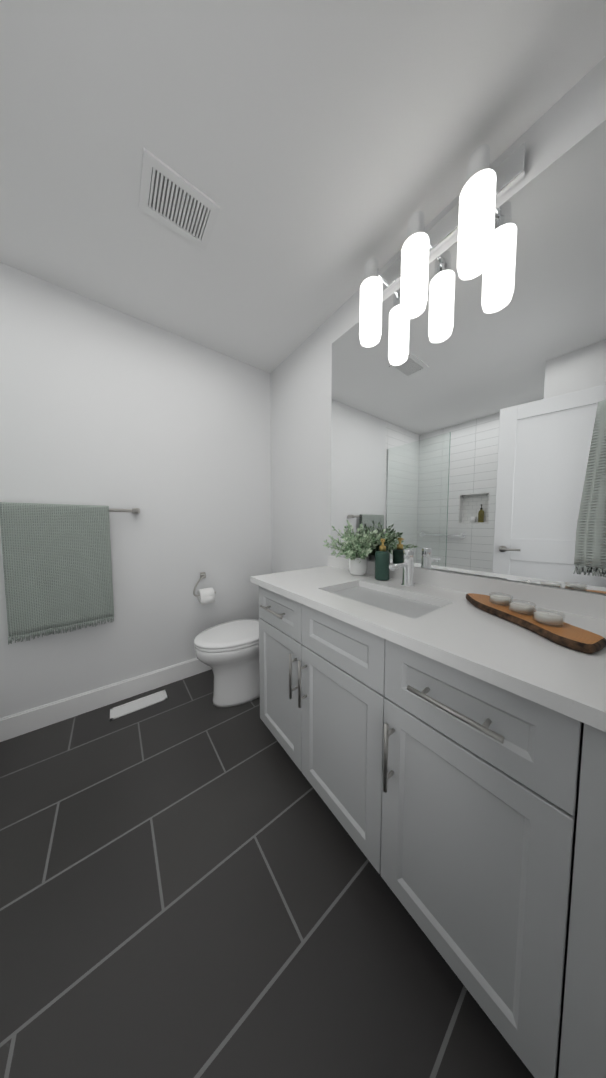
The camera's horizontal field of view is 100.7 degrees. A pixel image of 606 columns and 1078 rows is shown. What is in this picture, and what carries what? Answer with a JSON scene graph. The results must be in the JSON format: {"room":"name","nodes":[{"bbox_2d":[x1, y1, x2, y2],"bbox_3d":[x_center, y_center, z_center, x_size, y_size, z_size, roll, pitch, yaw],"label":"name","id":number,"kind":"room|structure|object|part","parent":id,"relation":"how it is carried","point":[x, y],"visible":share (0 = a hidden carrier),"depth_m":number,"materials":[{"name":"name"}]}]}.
{"room":"bathroom","nodes":[
{"label":"bathroom","id":0,"kind":"room"},
{"bbox_2d":[0,262,271,717],"bbox_3d":[-0.961,-0.190,1.835,1.814,2.478,0.100,-3,4,-37],"label":"wall","id":1,"kind":"structure","parent":0,"point":[167,433],"depth_m":1.65,"materials":[{"name":"white paint"}]},
{"bbox_2d":[0,502,139,644],"bbox_3d":[-1.300,0.166,1.472,0.600,0.727,0.101,-3,4,-37],"label":"towel","id":2,"kind":"object","parent":1,"relation":"attached to","point":[57,564],"visible":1,"depth_m":1.38,"materials":[{"name":"fabric"}]},
{"bbox_2d":[0,658,196,719],"bbox_3d":[-0.968,0.932,1.831,1.714,0.008,0.008,-3,4,-37],"label":"cap","id":3,"kind":"object","parent":1,"relation":"attached to","point":[22,712],"visible":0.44,"depth_m":1.56,"materials":[{"name":"white paint"}]},
{"bbox_2d":[0,659,211,741],"bbox_3d":[-0.966,0.994,1.833,1.714,0.115,0.014,-3,4,-37],"label":"baseboard","id":4,"kind":"structure","parent":1,"relation":"attached to","point":[23,723],"depth_m":1.56,"materials":[{"name":"white paint"}]},
{"bbox_2d":[193,572,215,604],"bbox_3d":[-0.743,0.365,1.888,0.165,0.213,0.133,-3,4,-37],"label":"toilet paper holder","id":5,"kind":"object","parent":1,"relation":"attached to","point":[205,595],"visible":1,"depth_m":1.85,"materials":[{"name":"white paper"}]},
{"bbox_3d":[-0.745,0.349,1.890,0.165,0.142,0.049,-3,4,-37],"label":"arm","id":6,"kind":"part","parent":5,"relation":"part of"},
{"bbox_2d":[0,669,533,1077],"bbox_3d":[-0.680,1.157,0.766,2.760,0.080,2.270,-3,4,-37],"label":"floor","id":7,"kind":"structure","parent":0,"point":[193,884],"depth_m":0.73,"materials":[{"name":"tile"}]},
{"bbox_2d":[110,690,167,720],"bbox_3d":[-1.051,1.061,1.617,0.305,0.006,0.110,-3,4,-37],"label":"floor vent","id":8,"kind":"object","parent":7,"relation":"in","point":[134,705],"visible":1,"depth_m":1.61,"materials":[{"name":"white plastic"}]},
{"bbox_2d":[194,619,259,706],"bbox_3d":[-0.352,0.679,1.767,0.777,0.750,0.406,-3,4,-37],"label":"toilet bowl","id":9,"kind":"object","parent":7,"relation":"on","point":[227,653],"visible":0.48,"depth_m":1.60,"materials":[{"name":"white ceramic"}]},
{"bbox_3d":[-0.459,0.633,1.683,0.510,0.050,0.380,-3,4,-37],"label":"seat","id":10,"kind":"part","parent":9,"relation":"part of","materials":[{"name":"white ceramic"}]},
{"bbox_2d":[259,589,605,1077],"bbox_3d":[0.360,0.676,1.024,0.553,0.850,1.238,-3,4,-37],"label":"base cabinet","id":11,"kind":"object","parent":7,"relation":"on","point":[439,737],"depth_m":0.56,"materials":[{"name":"grey paint"}]},
{"bbox_3d":[-0.138,0.334,1.167,0.040,0.012,0.190,-3,4,-37],"label":"handle","id":12,"kind":"part","parent":11,"relation":"part of","materials":[{"name":"silver metal"}]},
{"bbox_3d":[-0.114,0.333,1.185,0.020,0.180,0.376,-3,4,-37],"label":"drawer","id":13,"kind":"part","parent":11,"relation":"part of","materials":[{"name":"grey paint"}]},
{"bbox_3d":[-0.114,0.706,1.208,0.020,0.556,0.376,-3,4,-37],"label":"door","id":14,"kind":"part","parent":11,"relation":"part of","materials":[{"name":"grey paint"}]},
{"bbox_3d":[-0.041,0.571,1.055,0.040,0.190,0.012,-3,4,-37],"label":"handle","id":15,"kind":"part","parent":11,"relation":"part of","materials":[{"name":"silver metal"}]},
{"bbox_3d":[-0.002,0.575,1.004,0.040,0.190,0.012,-3,4,-37],"label":"handle","id":16,"kind":"part","parent":11,"relation":"part of","materials":[{"name":"silver metal"}]},
{"bbox_3d":[0.120,0.725,0.901,0.020,0.556,0.391,-3,4,-37],"label":"door","id":17,"kind":"part","parent":11,"relation":"part of","materials":[{"name":"grey paint"}]},
{"bbox_3d":[0.120,0.352,0.878,0.020,0.180,0.391,-3,4,-37],"label":"drawer","id":18,"kind":"part","parent":11,"relation":"part of","materials":[{"name":"grey paint"}]},
{"bbox_3d":[0.236,0.594,0.691,0.040,0.190,0.012,-3,4,-37],"label":"handle","id":19,"kind":"part","parent":11,"relation":"part of","materials":[{"name":"silver metal"}]},
{"bbox_2d":[250,565,605,732],"bbox_3d":[0.339,0.236,1.003,0.579,0.030,1.287,-3,4,-37],"label":"countertop","id":20,"kind":"structure","parent":11,"relation":"on","point":[462,637],"depth_m":0.62,"materials":[{"name":"white stone"}]},
{"bbox_2d":[323,520,387,574],"bbox_3d":[0.235,0.045,1.355,0.283,0.306,0.408,-3,4,-37],"label":"potted plant","id":21,"kind":"object","parent":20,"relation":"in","point":[354,552],"visible":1,"depth_m":1.33,"materials":[{"name":"green plant"}]},
{"bbox_2d":[375,539,389,580],"bbox_3d":[0.399,0.101,1.262,0.072,0.207,0.072,-3,4,-37],"label":"soap dispenser","id":22,"kind":"object","parent":20,"relation":"on","point":[382,563],"visible":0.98,"depth_m":1.24,"materials":[{"name":"green glass"}]},
{"bbox_2d":[330,581,445,616],"bbox_3d":[0.305,0.325,1.005,0.322,0.172,0.492,-3,4,-37],"label":"sink","id":23,"kind":"object","parent":20,"relation":"in","point":[384,598],"depth_m":1.03,"materials":[{"name":"white ceramic"}]},
{"bbox_2d":[389,549,417,584],"bbox_3d":[0.438,0.133,1.114,0.164,0.162,0.058,-3,4,-37],"label":"faucet","id":24,"kind":"object","parent":20,"relation":"on","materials":[{"name":"silver metal"}]},
{"bbox_2d":[466,593,605,653],"bbox_3d":[0.641,0.226,0.741,0.121,0.022,0.408,0,4,-3],"label":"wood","id":25,"kind":"object","parent":20,"relation":"on","point":[572,637],"visible":0.71,"depth_m":0.62,"materials":[{"name":"brown wood"}]},
{"bbox_2d":[489,592,512,605],"bbox_3d":[0.640,0.195,0.813,0.062,0.029,0.062,-3,4,-37],"label":"cup","id":26,"kind":"object","parent":25,"relation":"on","point":[500,598],"visible":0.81,"depth_m":0.79,"materials":[{"name":"clear glass"}]},
{"bbox_2d":[490,595,511,604],"bbox_3d":[0.640,0.194,0.813,0.055,0.022,0.055,-3,4,-37],"label":"candle","id":27,"kind":"object","parent":25,"relation":"on","point":[500,600],"visible":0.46,"depth_m":0.80,"materials":[{"name":"white wax"}]},
{"bbox_2d":[508,599,535,614],"bbox_3d":[0.640,0.200,0.734,0.062,0.029,0.062,-3,4,-37],"label":"cup","id":28,"kind":"object","parent":25,"relation":"on","point":[521,607],"visible":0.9,"depth_m":0.72,"materials":[{"name":"clear glass"}]},
{"bbox_2d":[510,602,534,613],"bbox_3d":[0.640,0.198,0.734,0.055,0.022,0.055,-3,4,-37],"label":"candle","id":29,"kind":"object","parent":25,"relation":"on","point":[525,610],"visible":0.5,"depth_m":0.72,"materials":[{"name":"white wax"}]},
{"bbox_2d":[532,608,564,626],"bbox_3d":[0.640,0.204,0.656,0.062,0.029,0.062,-3,4,-37],"label":"cup","id":30,"kind":"object","parent":25,"relation":"on","point":[548,617],"visible":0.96,"depth_m":0.64,"materials":[{"name":"clear glass"}]},
{"bbox_2d":[534,611,562,624],"bbox_3d":[0.640,0.203,0.656,0.055,0.022,0.055,-3,4,-37],"label":"candle","id":31,"kind":"object","parent":25,"relation":"on","point":[546,614],"visible":0.69,"depth_m":0.65,"materials":[{"name":"white wax"}]},
{"bbox_3d":[0.329,0.372,0.554,0.040,0.012,0.190,-3,4,-37],"label":"handle","id":32,"kind":"part","parent":11,"relation":"part of","materials":[{"name":"silver metal"}]},
{"bbox_3d":[0.353,0.744,0.596,0.020,0.556,0.372,-3,4,-37],"label":"door","id":33,"kind":"part","parent":11,"relation":"part of","materials":[{"name":"grey paint"}]},
{"bbox_3d":[0.353,0.371,0.572,0.020,0.180,0.372,-3,4,-37],"label":"drawer","id":34,"kind":"part","parent":11,"relation":"part of","materials":[{"name":"grey paint"}]},
{"bbox_2d":[0,0,605,372],"bbox_3d":[-0.680,-1.396,0.608,2.760,0.080,2.270,-3,4,-37],"label":"ceiling","id":35,"kind":"structure","parent":0,"point":[319,152],"depth_m":0.84,"materials":[{"name":"white paint"}]},
{"bbox_2d":[139,147,219,250],"bbox_3d":[-0.513,-1.377,1.042,0.270,0.010,0.205,-3,4,-37],"label":"ceiling vent","id":36,"kind":"object","parent":35,"relation":"in","point":[172,199],"visible":1,"depth_m":1.03,"materials":[{"name":"white plastic"}]},
{"bbox_2d":[328,555,605,620],"bbox_3d":[0.562,0.175,1.169,0.019,0.072,1.287,-3,4,-37],"label":"backsplash","id":37,"kind":"structure","parent":0,"relation":"attached to","point":[589,604],"depth_m":0.90,"materials":[{"name":"white stone"}]},
{"bbox_2d":[490,56,605,209],"bbox_3d":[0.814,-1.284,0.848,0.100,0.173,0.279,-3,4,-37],"label":"wall","id":38,"kind":"structure","parent":0,"point":[582,109],"depth_m":0.78,"materials":[{"name":"white paint"}]},
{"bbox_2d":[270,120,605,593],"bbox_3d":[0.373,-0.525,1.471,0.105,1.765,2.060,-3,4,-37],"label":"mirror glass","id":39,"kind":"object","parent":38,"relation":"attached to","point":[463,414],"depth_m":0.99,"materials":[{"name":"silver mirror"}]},
{"bbox_2d":[359,142,526,346],"bbox_3d":[0.488,-1.132,1.056,0.176,0.385,0.640,-3,4,-37],"label":"light bar","id":40,"kind":"object","parent":38,"relation":"attached to","point":[469,218],"visible":1,"depth_m":0.98,"materials":[{"name":"white glass"}]},
{"bbox_3d":[0.327,-1.085,1.212,0.104,0.270,0.104,-3,4,-37],"label":"lamp shade","id":41,"kind":"part","parent":40,"relation":"part of","materials":[{"name":"white glass"}]},
{"bbox_3d":[0.460,-1.074,1.037,0.104,0.270,0.104,-3,4,-37],"label":"lamp shade","id":42,"kind":"part","parent":40,"relation":"part of","materials":[{"name":"white glass"}]},
{"bbox_3d":[0.593,-1.063,0.863,0.104,0.270,0.104,-3,4,-37],"label":"lamp shade","id":43,"kind":"part","parent":40,"relation":"part of","materials":[{"name":"white glass"}]}
]}

